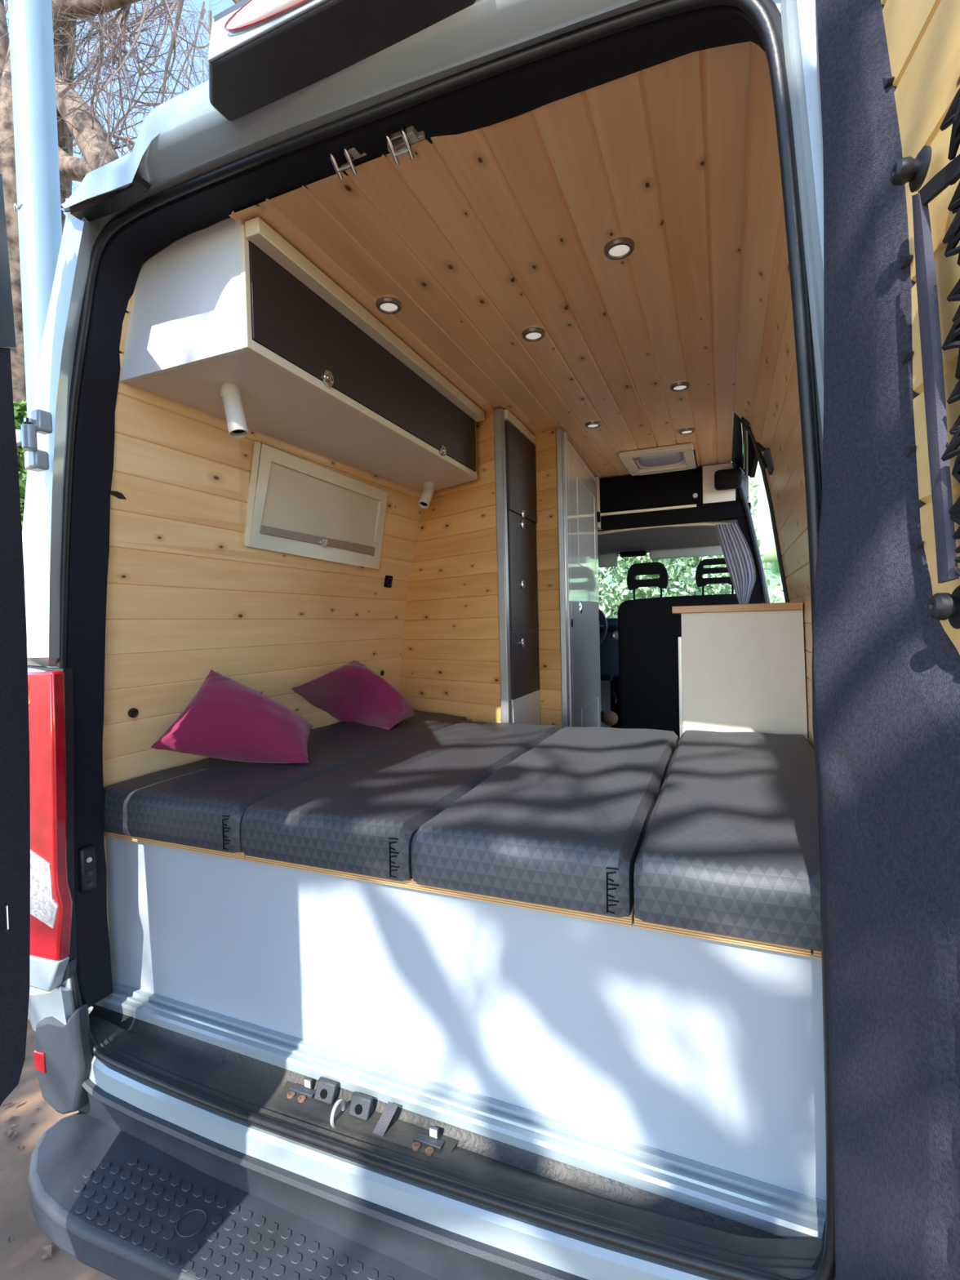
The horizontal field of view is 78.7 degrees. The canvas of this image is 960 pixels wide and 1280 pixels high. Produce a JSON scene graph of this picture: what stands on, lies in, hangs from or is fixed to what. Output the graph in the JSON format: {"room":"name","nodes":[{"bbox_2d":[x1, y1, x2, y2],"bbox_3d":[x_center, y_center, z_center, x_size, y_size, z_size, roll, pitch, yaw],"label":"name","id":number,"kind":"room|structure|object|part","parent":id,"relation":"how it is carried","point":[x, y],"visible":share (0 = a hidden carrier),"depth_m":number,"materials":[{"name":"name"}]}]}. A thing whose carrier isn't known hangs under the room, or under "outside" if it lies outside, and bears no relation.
{"room":"vehicle interior","nodes":[
{"label":"vehicle interior","id":0,"kind":"room"},
{"bbox_2d":[102,283,424,937],"bbox_3d":[-0.510,-0.006,2.130,0.378,1.770,1.660,-1,2,23],"label":"wall","id":1,"kind":"structure","parent":0,"point":[188,599],"depth_m":1.68,"materials":[{"name":"brown wood"}]},
{"bbox_2d":[128,707,138,717],"bbox_3d":[-0.913,0.192,1.541,0.011,0.026,0.025,-1,2,23],"label":"plug","id":2,"kind":"object","parent":1,"relation":"attached to","point":[132,713],"visible":1,"depth_m":1.54,"materials":[{"name":"black plastic"}]},
{"bbox_2d":[120,217,477,492],"bbox_3d":[-0.395,-0.780,1.924,0.405,0.299,1.381,-1,2,23],"label":"upper cabinet","id":3,"kind":"object","parent":1,"relation":"attached to","point":[211,308],"visible":0.94,"depth_m":1.41,"materials":[{"name":"white laminate"}]},
{"bbox_3d":[-0.667,-0.758,1.299,0.381,0.298,0.014,-1,2,23],"label":"panel","id":4,"kind":"part","parent":3,"relation":"part of","materials":[{"name":"white laminate"}]},
{"bbox_2d":[219,382,248,438],"bbox_3d":[-0.592,-0.551,1.412,0.070,0.124,0.049,-1,2,23],"label":"spotlight","id":5,"kind":"object","parent":3,"relation":"attached to","point":[230,393],"visible":1,"depth_m":1.40,"materials":[{"name":"white metal"}]},
{"bbox_3d":[-0.582,-0.506,1.407,0.036,0.009,0.037,-1,2,23],"label":"lamp glass","id":6,"kind":"part","parent":5,"relation":"part of","materials":[{"name":"black glass"}]},
{"bbox_3d":[-0.399,-0.639,1.940,0.381,0.014,1.364,-1,2,23],"label":"panel","id":7,"kind":"part","parent":3,"relation":"part of","materials":[{"name":"white wood"}]},
{"bbox_3d":[-0.359,-0.746,1.529,0.011,0.204,0.645,-1,2,23],"label":"flap door","id":8,"kind":"part","parent":3,"relation":"part of","materials":[{"name":"black wood"}]},
{"bbox_2d":[244,217,484,422],"bbox_3d":[-0.234,-0.871,1.773,0.037,0.033,1.230,-1,2,23],"label":"trim","id":9,"kind":"structure","parent":3,"relation":"attached to","point":[257,231],"depth_m":1.49,"materials":[{"name":"beige wood"}]},
{"bbox_2d":[417,481,434,508],"bbox_3d":[-0.220,-0.593,2.404,0.049,0.110,0.086,-1,2,23],"label":"spotlight","id":10,"kind":"object","parent":3,"relation":"attached to","point":[427,494],"visible":1,"depth_m":2.39,"materials":[{"name":"white metal"}]},
{"bbox_3d":[-0.228,-0.559,2.389,0.037,0.020,0.031,-1,2,23],"label":"lamp glass","id":11,"kind":"part","parent":10,"relation":"part of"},
{"bbox_3d":[-0.128,-0.766,2.085,0.011,0.204,0.556,-1,2,23],"label":"flap door","id":12,"kind":"part","parent":3,"relation":"part of","materials":[{"name":"black wood"}]},
{"bbox_2d":[244,440,388,569],"bbox_3d":[-0.546,-0.443,2.103,0.128,0.316,0.769,-1,2,23],"label":"window","id":13,"kind":"structure","parent":1,"relation":"in","point":[296,505],"depth_m":2.01,"materials":[{"name":"beige plastic"}]},
{"bbox_3d":[-0.560,-0.354,2.111,0.023,0.035,0.639,-1,2,23],"label":"blind rail","id":14,"kind":"part","parent":13,"relation":"part of","materials":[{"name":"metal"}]},
{"bbox_2d":[261,462,378,546],"bbox_3d":[-0.538,-0.448,2.111,0.078,0.224,0.671,-1,2,23],"label":"roller blind","id":15,"kind":"object","parent":13,"relation":"attached to","point":[303,505],"depth_m":2.02,"materials":[{"name":"beige fabric"}]},
{"bbox_2d":[383,575,392,587],"bbox_3d":[-0.406,-0.259,2.591,0.022,0.052,0.052,-1,2,23],"label":"wall socket","id":16,"kind":"object","parent":1,"relation":"attached to","point":[388,579],"visible":1,"depth_m":2.58,"materials":[{"name":"black plastic"}]},
{"bbox_2d":[15,0,835,1279],"bbox_3d":[0.646,-0.002,3.145,2.083,2.212,4.999,-1,2,25],"label":"camper van","id":17,"kind":"object","parent":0,"point":[183,1157],"visible":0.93,"depth_m":1.05,"materials":[{"name":"silver metal"}]},
{"bbox_2d":[0,173,30,1106],"bbox_3d":[-0.864,0.022,0.829,0.070,1.924,0.736,-2,1,-12],"label":"door","id":18,"kind":"structure","parent":17,"relation":"attached to","point":[15,780],"depth_m":1.12,"materials":[{"name":"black metal"}]},
{"bbox_3d":[-0.967,-0.423,1.227,0.096,0.056,0.027,-1,2,23],"label":"hinge arm","id":19,"kind":"part","parent":17,"relation":"part of","materials":[{"name":"silver metal"}]},
{"bbox_3d":[-0.921,-0.458,1.230,0.028,0.045,0.030,-1,2,23],"label":"hinge plate","id":20,"kind":"part","parent":17,"relation":"part of","materials":[{"name":"silver metal"}]},
{"bbox_2d":[27,671,72,961],"bbox_3d":[-0.996,0.397,1.319,0.171,0.654,0.041,-1,2,23],"label":"tail light","id":21,"kind":"object","parent":17,"relation":"on","point":[48,691],"depth_m":1.30,"materials":[{"name":"red plastic"}]},
{"bbox_2d":[227,0,302,28],"bbox_3d":[-0.231,-0.927,0.815,0.330,0.044,0.014,-1,2,23],"label":"lamp","id":22,"kind":"object","parent":17,"relation":"attached to","point":[254,14],"depth_m":0.85,"materials":[{"name":"red plastic"}]},
{"bbox_3d":[-0.243,-0.879,1.062,0.072,0.055,0.026,-1,2,23],"label":"striker plate","id":23,"kind":"part","parent":17,"relation":"part of","materials":[{"name":"metal"}]},
{"bbox_3d":[-0.228,0.916,1.122,0.398,0.006,0.066,-1,2,23],"label":"catch plate","id":24,"kind":"part","parent":17,"relation":"part of","materials":[{"name":"metal"}]},
{"bbox_3d":[-0.133,-0.869,1.017,0.072,0.055,0.026,-1,2,23],"label":"striker plate","id":25,"kind":"part","parent":17,"relation":"part of","materials":[{"name":"metal"}]},
{"bbox_3d":[-0.239,0.890,1.114,1.600,0.096,0.109,-1,2,23],"label":"sill plate","id":26,"kind":"part","parent":17,"relation":"part of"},
{"bbox_2d":[94,982,826,1240],"bbox_3d":[-0.186,0.889,1.162,1.660,0.043,0.047,-1,2,23],"label":"trim","id":27,"kind":"structure","parent":17,"relation":"attached to","point":[789,1215],"depth_m":1.05,"materials":[{"name":"silver metal"}]},
{"bbox_2d":[599,617,618,680],"bbox_3d":[1.334,0.063,4.503,1.600,0.480,0.570,-1,2,23],"label":"dashboard","id":28,"kind":"object","parent":17,"relation":"attached to","point":[609,651],"visible":0.21,"depth_m":4.42,"materials":[{"name":"plastic"}]},
{"bbox_2d":[599,608,607,644],"bbox_3d":[0.716,-0.086,4.272,0.428,0.386,0.166,-1,2,23],"label":"steering wheel","id":29,"kind":"object","parent":28,"relation":"attached to","point":[604,627],"visible":0.18,"depth_m":4.19,"materials":[{"name":"plastic"}]},
{"bbox_2d":[599,617,617,630],"bbox_3d":[0.935,-0.123,4.526,0.350,0.090,0.320,-1,2,23],"label":"hood","id":30,"kind":"object","parent":28,"relation":"attached to","point":[612,623],"depth_m":4.34,"materials":[{"name":"plastic"}]},
{"bbox_2d":[612,630,617,639],"bbox_3d":[1.025,-0.036,4.377,0.070,0.070,0.012,-1,2,23],"label":"air vent","id":31,"kind":"object","parent":28,"relation":"attached to","point":[615,633],"depth_m":4.38,"materials":[{"name":"metal"}]},
{"bbox_2d":[715,522,755,604],"bbox_3d":[1.387,-0.415,3.178,0.200,0.440,0.030,-1,2,23],"label":"curtain","id":32,"kind":"object","parent":17,"relation":"hanging from","point":[737,554],"visible":1,"depth_m":3.17,"materials":[{"name":"fabric"}]},
{"bbox_3d":[1.272,-0.954,2.829,0.140,0.140,0.940,-1,2,23],"label":"panel","id":33,"kind":"part","parent":17,"relation":"part of","materials":[{"name":"black plastic"}]},
{"bbox_2d":[740,416,750,475],"bbox_3d":[1.232,-0.922,2.703,0.065,0.102,1.005,-1,2,26],"label":"door track","id":34,"kind":"object","parent":17,"relation":"attached to","point":[744,421],"visible":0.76,"depth_m":2.67,"materials":[{"name":"black metal"}]},
{"bbox_3d":[1.072,-0.886,2.352,0.044,0.044,0.020,0,2,39],"label":"stop knob","id":35,"kind":"part","parent":34,"relation":"part of","materials":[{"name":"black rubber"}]},
{"bbox_2d":[812,0,959,1279],"bbox_3d":[0.381,0.006,0.389,0.115,1.910,0.750,-1,1,14],"label":"door","id":36,"kind":"structure","parent":17,"relation":"attached to","point":[886,673],"depth_m":0.59,"materials":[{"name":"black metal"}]},
{"bbox_3d":[0.392,-0.428,0.536,0.027,0.034,0.033,-1,2,23],"label":"screw knob","id":37,"kind":"part","parent":36,"relation":"part of","materials":[{"name":"black plastic"}]},
{"bbox_3d":[0.380,-0.234,0.366,0.006,1.430,0.700,-1,1,14],"label":"wood panel","id":38,"kind":"part","parent":36,"relation":"part of","materials":[{"name":"brown wood"}]},
{"bbox_2d":[911,88,959,583],"bbox_3d":[0.336,-0.393,0.296,0.021,0.753,0.484,-1,1,13],"label":"net","id":39,"kind":"object","parent":36,"relation":"attached to","point":[940,452],"visible":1,"depth_m":0.49,"materials":[{"name":"black fabric"}]},
{"bbox_3d":[0.387,-0.027,0.483,0.027,0.036,0.036,-1,2,23],"label":"screw knob","id":40,"kind":"part","parent":36,"relation":"part of","materials":[{"name":"grey metal"}]},
{"bbox_2d":[400,409,501,722],"bbox_3d":[-0.162,-0.030,2.596,0.004,1.776,0.720,-3,2,-45],"label":"wall partition","id":41,"kind":"structure","parent":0,"point":[450,665],"depth_m":2.52,"materials":[{"name":"brown wood"}]},
{"bbox_2d":[503,408,536,444],"bbox_3d":[0.171,-0.898,2.487,0.022,0.036,0.380,-1,2,23],"label":"trim","id":42,"kind":"structure","parent":41,"relation":"attached to","point":[508,416],"depth_m":2.44,"materials":[{"name":"brown wood"}]},
{"bbox_2d":[229,40,751,479],"bbox_3d":[0.435,-0.927,2.220,0.982,0.006,2.608,-1,2,23],"label":"ceiling","id":43,"kind":"structure","parent":0,"point":[485,237],"depth_m":1.34,"materials":[{"name":"brown wood"}]},
{"bbox_2d":[375,297,401,314],"bbox_3d":[-0.241,-0.883,1.547,0.068,0.010,0.068,-1,2,23],"label":"recessed light","id":44,"kind":"object","parent":43,"relation":"in","point":[389,305],"visible":1,"depth_m":1.54,"materials":[{"name":"silver metal"}]},
{"bbox_2d":[380,302,397,311],"bbox_3d":[-0.241,-0.880,1.547,0.045,0.002,0.045,-1,2,28],"label":"diffuser","id":45,"kind":"object","parent":44,"relation":"attached to","point":[384,306],"depth_m":1.55,"materials":[{"name":"white plastic"}]},
{"bbox_2d":[521,327,545,342],"bbox_3d":[0.157,-0.897,1.720,0.068,0.010,0.068,-1,2,23],"label":"recessed light","id":46,"kind":"object","parent":43,"relation":"in","point":[531,334],"visible":1,"depth_m":1.71,"materials":[{"name":"silver metal"}]},
{"bbox_2d":[525,332,541,339],"bbox_3d":[0.157,-0.894,1.720,0.045,0.002,0.045,-1,2,17],"label":"diffuser","id":47,"kind":"object","parent":46,"relation":"attached to","point":[529,335],"depth_m":1.72,"materials":[{"name":"white plastic"}]},
{"bbox_2d":[585,421,600,428],"bbox_3d":[0.487,-0.925,2.519,0.068,0.010,0.068,-1,2,23],"label":"recessed light","id":48,"kind":"object","parent":43,"relation":"in","point":[592,424],"visible":1,"depth_m":2.51,"materials":[{"name":"silver metal"}]},
{"bbox_2d":[588,424,598,426],"bbox_3d":[0.487,-0.923,2.519,0.045,0.002,0.045,-1,2,28],"label":"diffuser","id":49,"kind":"object","parent":48,"relation":"attached to","point":[589,425],"depth_m":2.52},
{"bbox_2d":[604,237,634,259],"bbox_3d":[0.317,-0.891,1.335,0.068,0.010,0.068,-1,2,23],"label":"recessed light","id":50,"kind":"object","parent":43,"relation":"in","point":[619,248],"visible":1,"depth_m":1.33,"materials":[{"name":"silver metal"}]},
{"bbox_2d":[608,244,629,256],"bbox_3d":[0.318,-0.888,1.335,0.045,0.002,0.045,-2,1,-6],"label":"diffuser","id":51,"kind":"object","parent":50,"relation":"attached to","point":[614,250],"depth_m":1.34,"materials":[{"name":"white plastic"}]},
{"bbox_2d":[618,442,697,475],"bbox_3d":[0.946,-0.942,3.084,0.362,0.028,0.440,-1,2,23],"label":"ceiling vent","id":52,"kind":"object","parent":43,"relation":"in","point":[680,457],"visible":1,"depth_m":3.04,"materials":[{"name":"beige plastic"}]},
{"bbox_2d":[670,381,689,391],"bbox_3d":[0.728,-0.921,2.130,0.068,0.010,0.068,-1,2,23],"label":"recessed light","id":53,"kind":"object","parent":43,"relation":"in","point":[683,385],"visible":1,"depth_m":2.12,"materials":[{"name":"silver metal"}]},
{"bbox_2d":[673,385,686,390],"bbox_3d":[0.728,-0.919,2.130,0.045,0.002,0.045,-2,1,-6],"label":"diffuser","id":54,"kind":"object","parent":53,"relation":"attached to","point":[675,387],"depth_m":2.13,"materials":[{"name":"white plastic"}]},
{"bbox_2d":[679,427,694,434],"bbox_3d":[0.931,-0.939,2.634,0.068,0.010,0.068,-1,2,23],"label":"recessed light","id":55,"kind":"object","parent":43,"relation":"in","point":[686,430],"visible":1,"depth_m":2.62,"materials":[{"name":"silver metal"}]},
{"bbox_2d":[534,427,562,728],"bbox_3d":[0.320,-0.043,2.637,0.004,1.776,0.155,-3,2,-45],"label":"wall column","id":56,"kind":"structure","parent":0,"point":[547,531],"depth_m":2.63,"materials":[{"name":"brown wood"}]},
{"bbox_2d":[595,462,735,529],"bbox_3d":[1.037,-0.813,3.339,0.772,0.295,0.101,-1,2,22],"label":"wall","id":57,"kind":"structure","parent":0,"point":[710,495],"depth_m":3.23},
{"bbox_2d":[598,552,617,567],"bbox_3d":[0.933,-0.581,4.264,0.140,0.100,0.025,-1,2,23],"label":"sun visor","id":58,"kind":"object","parent":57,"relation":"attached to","point":[605,560],"visible":0.98,"depth_m":4.25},
{"bbox_2d":[619,550,646,557],"bbox_3d":[1.095,-0.616,4.187,0.180,0.035,0.070,-1,2,23],"label":"rearview mirror","id":59,"kind":"object","parent":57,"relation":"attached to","point":[641,553],"visible":1,"depth_m":4.16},
{"bbox_2d":[597,467,748,555],"bbox_3d":[0.996,-0.815,3.929,1.440,0.380,0.830,-1,2,23],"label":"trim","id":60,"kind":"structure","parent":57,"relation":"attached to","point":[670,537],"depth_m":3.89,"materials":[{"name":"grey plastic"}]},
{"bbox_2d":[597,466,751,531],"bbox_3d":[1.143,-0.818,3.495,0.845,0.291,0.418,-1,2,23],"label":"cabinet","id":61,"kind":"object","parent":57,"relation":"attached to","point":[670,498],"visible":0.87,"depth_m":3.33,"materials":[{"name":"black wood"}]},
{"bbox_3d":[0.972,-0.849,3.353,0.560,0.170,0.010,-1,2,23],"label":"flap door","id":62,"kind":"part","parent":61,"relation":"part of","materials":[{"name":"black wood"}]},
{"bbox_2d":[597,521,733,534],"bbox_3d":[1.073,-0.658,3.431,0.762,0.049,0.022,-1,2,23],"label":"rail","id":63,"kind":"object","parent":61,"relation":"attached to","point":[708,523],"visible":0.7,"depth_m":3.42,"materials":[{"name":"grey metal"}]},
{"bbox_2d":[649,545,723,559],"bbox_3d":[1.470,-0.607,4.040,0.575,0.065,0.025,-1,2,23],"label":"sun visor","id":64,"kind":"object","parent":57,"relation":"attached to","point":[707,550],"visible":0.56,"depth_m":4.05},
{"bbox_2d":[714,467,742,490],"bbox_3d":[1.332,-0.863,3.143,0.135,0.100,0.080,-1,2,23],"label":"speaker","id":65,"kind":"object","parent":57,"relation":"attached to","point":[731,478],"visible":1,"depth_m":3.11},
{"bbox_2d":[731,457,770,603],"bbox_3d":[1.475,-0.358,3.167,0.198,1.264,0.028,-1,2,23],"label":"trim","id":66,"kind":"structure","parent":57,"relation":"attached to","point":[735,463],"depth_m":3.15,"materials":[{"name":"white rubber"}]},
{"bbox_2d":[737,462,764,604],"bbox_3d":[1.512,-0.094,3.225,0.155,1.790,0.100,-1,2,23],"label":"trim","id":67,"kind":"structure","parent":57,"relation":"attached to","point":[757,596],"depth_m":3.18,"materials":[{"name":"black plastic"}]},
{"bbox_2d":[733,41,814,749],"bbox_3d":[0.838,-0.026,1.604,0.215,1.770,1.695,-1,2,23],"label":"wall","id":68,"kind":"structure","parent":0,"point":[766,395],"depth_m":1.54,"materials":[{"name":"brown wood"}]},
{"bbox_2d":[755,441,773,475],"bbox_3d":[1.055,-0.679,2.159,0.070,0.125,0.110,-1,2,23],"label":"handle","id":69,"kind":"object","parent":68,"relation":"attached to","point":[766,460],"visible":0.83,"depth_m":2.16,"materials":[{"name":"black plastic"}]},
{"bbox_3d":[1.068,-0.656,2.155,0.043,0.078,0.110,-1,2,23],"label":"plate","id":70,"kind":"part","parent":69,"relation":"part of","materials":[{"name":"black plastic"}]},
{"bbox_2d":[743,425,789,602],"bbox_3d":[1.184,-0.027,2.384,0.180,1.715,0.020,-1,2,23],"label":"trim","id":71,"kind":"structure","parent":68,"relation":"attached to","point":[747,428],"depth_m":2.36,"materials":[{"name":"black rubber"}]},
{"bbox_3d":[0.613,0.861,3.135,1.900,0.050,4.200,-1,2,23],"label":"floor","id":72,"kind":"structure","parent":0,"visible":0},
{"bbox_2d":[103,831,826,1203],"bbox_3d":[0.059,0.665,1.703,1.727,0.437,1.175,-1,2,23],"label":"bed base","id":73,"kind":"object","parent":72,"relation":"on","point":[704,1048],"visible":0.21,"depth_m":1.08,"materials":[{"name":"white wood"}]},
{"bbox_2d":[103,709,468,853],"bbox_3d":[-0.468,0.392,2.056,0.470,0.116,1.491,-1,2,23],"label":"cushion","id":74,"kind":"object","parent":73,"relation":"on","point":[203,803],"visible":0.69,"depth_m":1.46,"materials":[{"name":"grey fabric"}]},
{"bbox_2d":[151,670,312,763],"bbox_3d":[-0.685,0.219,1.665,0.412,0.266,0.211,-2,2,-19],"label":"throw pillow","id":75,"kind":"object","parent":74,"relation":"on","point":[226,719],"visible":1,"depth_m":1.62,"materials":[{"name":"fabric"}]},
{"bbox_2d":[291,660,415,729],"bbox_3d":[-0.458,0.216,2.196,0.360,0.261,0.432,-1,1,4],"label":"throw pillow","id":76,"kind":"object","parent":74,"relation":"on","point":[352,691],"visible":0.97,"depth_m":2.29,"materials":[{"name":"fabric"}]},
{"bbox_2d":[240,721,559,880],"bbox_3d":[-0.108,0.391,1.749,0.422,0.116,1.201,-1,2,23],"label":"cushion","id":77,"kind":"object","parent":73,"relation":"on","point":[363,816],"visible":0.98,"depth_m":1.29,"materials":[{"name":"grey fabric"}]},
{"bbox_2d":[411,726,679,917],"bbox_3d":[0.281,0.385,1.587,0.410,0.116,1.201,-1,2,23],"label":"cushion","id":78,"kind":"object","parent":73,"relation":"on","point":[563,824],"visible":0.98,"depth_m":1.12,"materials":[{"name":"grey fabric"}]},
{"bbox_2d":[633,729,821,951],"bbox_3d":[0.664,0.380,1.441,0.392,0.116,1.226,-1,2,23],"label":"cushion","id":79,"kind":"object","parent":73,"relation":"on","point":[730,844],"visible":0.82,"depth_m":1.00,"materials":[{"name":"grey fabric"}]},
{"bbox_2d":[493,408,540,724],"bbox_3d":[0.049,-0.028,2.550,0.331,1.765,0.410,-1,2,23],"label":"tall cabinet","id":80,"kind":"object","parent":72,"relation":"on","point":[515,467],"visible":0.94,"depth_m":2.41,"materials":[{"name":"laminate"}]},
{"bbox_3d":[0.179,-0.701,2.496,0.016,0.348,0.366,-1,2,23],"label":"door","id":81,"kind":"part","parent":80,"relation":"part of","materials":[{"name":"grey wood"}]},
{"bbox_3d":[0.187,-0.282,2.507,0.011,0.484,0.366,-1,2,23],"label":"door","id":82,"kind":"part","parent":80,"relation":"part of","materials":[{"name":"black wood"}]},
{"bbox_3d":[0.196,0.098,2.517,0.011,0.269,0.366,-1,2,23],"label":"door","id":83,"kind":"part","parent":80,"relation":"part of","materials":[{"name":"black wood"}]},
{"bbox_2d":[535,428,604,728],"bbox_3d":[0.355,-0.050,3.074,0.449,1.766,0.930,-1,2,23],"label":"wardrobe","id":84,"kind":"object","parent":72,"relation":"on","point":[578,514],"visible":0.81,"depth_m":2.80,"materials":[{"name":"laminate"}]},
{"bbox_3d":[0.489,-0.159,2.851,0.012,0.063,0.042,-1,2,23],"label":"handle","id":85,"kind":"part","parent":84,"relation":"part of","materials":[{"name":"silver metal"}]},
{"bbox_3d":[0.549,-0.040,3.021,0.012,1.700,0.801,-1,2,20],"label":"door","id":86,"kind":"part","parent":84,"relation":"part of","materials":[{"name":"white wood"}]},
{"bbox_3d":[0.558,-0.582,3.052,0.005,0.424,0.505,-1,2,20],"label":"moulding","id":87,"kind":"part","parent":84,"relation":"part of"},
{"bbox_3d":[0.586,0.543,3.081,0.005,0.434,0.505,-1,2,20],"label":"moulding","id":88,"kind":"part","parent":84,"relation":"part of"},
{"bbox_2d":[603,711,617,725],"bbox_3d":[0.796,0.480,3.587,0.100,0.090,0.100,-1,2,23],"label":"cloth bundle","id":89,"kind":"object","parent":72,"relation":"on","point":[611,718],"visible":0.91,"depth_m":3.55,"materials":[{"name":"brown fabric"}]},
{"bbox_2d":[609,671,619,728],"bbox_3d":[0.989,0.502,4.181,0.120,0.576,0.456,-1,2,23],"label":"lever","id":90,"kind":"object","parent":72,"relation":"on","point":[615,695],"visible":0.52,"depth_m":4.18,"materials":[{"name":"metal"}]},
{"bbox_3d":[0.915,0.249,4.071,0.028,0.063,0.018,-1,2,23],"label":"knob","id":91,"kind":"part","parent":90,"relation":"part of","materials":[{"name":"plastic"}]},
{"bbox_2d":[617,557,738,739],"bbox_3d":[1.420,0.139,3.901,0.900,1.295,0.520,-1,2,23],"label":"seats","id":92,"kind":"object","parent":72,"relation":"on","point":[649,632],"visible":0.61,"depth_m":3.75,"materials":[{"name":"black fabric"}]},
{"bbox_3d":[1.554,-0.317,3.601,0.011,0.095,0.011,-3,2,-45],"label":"headrest post","id":93,"kind":"part","parent":92,"relation":"part of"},
{"bbox_2d":[671,601,807,738],"bbox_3d":[1.077,0.346,2.461,0.424,0.970,0.975,-1,2,23],"label":"cabinet","id":94,"kind":"object","parent":72,"relation":"on","point":[741,667],"visible":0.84,"depth_m":2.01,"materials":[{"name":"beige laminate"}]},
{"bbox_2d":[671,601,803,614],"bbox_3d":[1.059,-0.126,2.451,0.411,0.026,0.975,-1,2,23],"label":"countertop","id":95,"kind":"structure","parent":94,"relation":"on","point":[679,610],"depth_m":2.00,"materials":[{"name":"brown wood"}]},
{"label":"outside","id":96,"kind":"structure","parent":0,"visible":0},
{"bbox_2d":[0,1020,116,1279],"bbox_3d":[-0.578,1.571,2.463,90.000,0.485,90.000,-1,2,23],"label":"ground","id":97,"kind":"structure","parent":96,"point":[21,1259],"depth_m":1.72,"materials":[{"name":"brown soil"}]},
{"bbox_2d":[13,400,26,526],"bbox_3d":[-3.650,-0.158,4.741,1.296,3.495,1.310,-1,2,23],"label":"leafy shrub","id":98,"kind":"object","parent":97,"relation":"on","point":[20,407],"visible":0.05,"depth_m":4.38,"materials":[{"name":"green plant"}]},
{"bbox_2d":[0,1027,55,1258],"bbox_3d":[-1.533,1.596,2.111,2.737,0.056,2.227,-1,2,23],"label":"leaf litter","id":99,"kind":"object","parent":97,"relation":"on","point":[46,1250],"visible":0.03,"depth_m":1.88,"materials":[{"name":"brown plant"}]},
{"bbox_2d":[8,0,62,417],"bbox_3d":[-2.438,-1.961,3.263,0.238,7.114,0.212,-1,2,23],"label":"metal pole","id":100,"kind":"object","parent":97,"relation":"on","point":[38,206],"visible":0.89,"depth_m":3.17,"materials":[{"name":"metal"}]},
{"bbox_3d":[-2.459,-2.351,3.258,0.212,0.090,0.212,-1,2,23],"label":"chain","id":101,"kind":"part","parent":100,"relation":"part of","materials":[{"name":"metal"}]},
{"bbox_2d":[0,0,241,513],"bbox_3d":[-3.759,-4.606,7.102,7.052,12.285,4.630,0,2,36],"label":"bare tree","id":102,"kind":"object","parent":97,"relation":"on","point":[78,121],"visible":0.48,"depth_m":5.78,"materials":[{"name":"brown plant"}]},
{"bbox_2d":[598,475,784,617],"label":"windows","id":103,"kind":"structure","parent":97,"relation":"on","point":[673,566],"depth_m":8.28,"materials":[{"name":"clear glass"}]},
{"bbox_2d":[598,462,785,616],"bbox_3d":[-0.866,-1.798,14.893,15.178,7.123,8.335,-1,2,23],"label":"scrub","id":104,"kind":"object","parent":97,"relation":"on","point":[763,524],"visible":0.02,"depth_m":10.28,"materials":[{"name":"green plant"}]}
]}

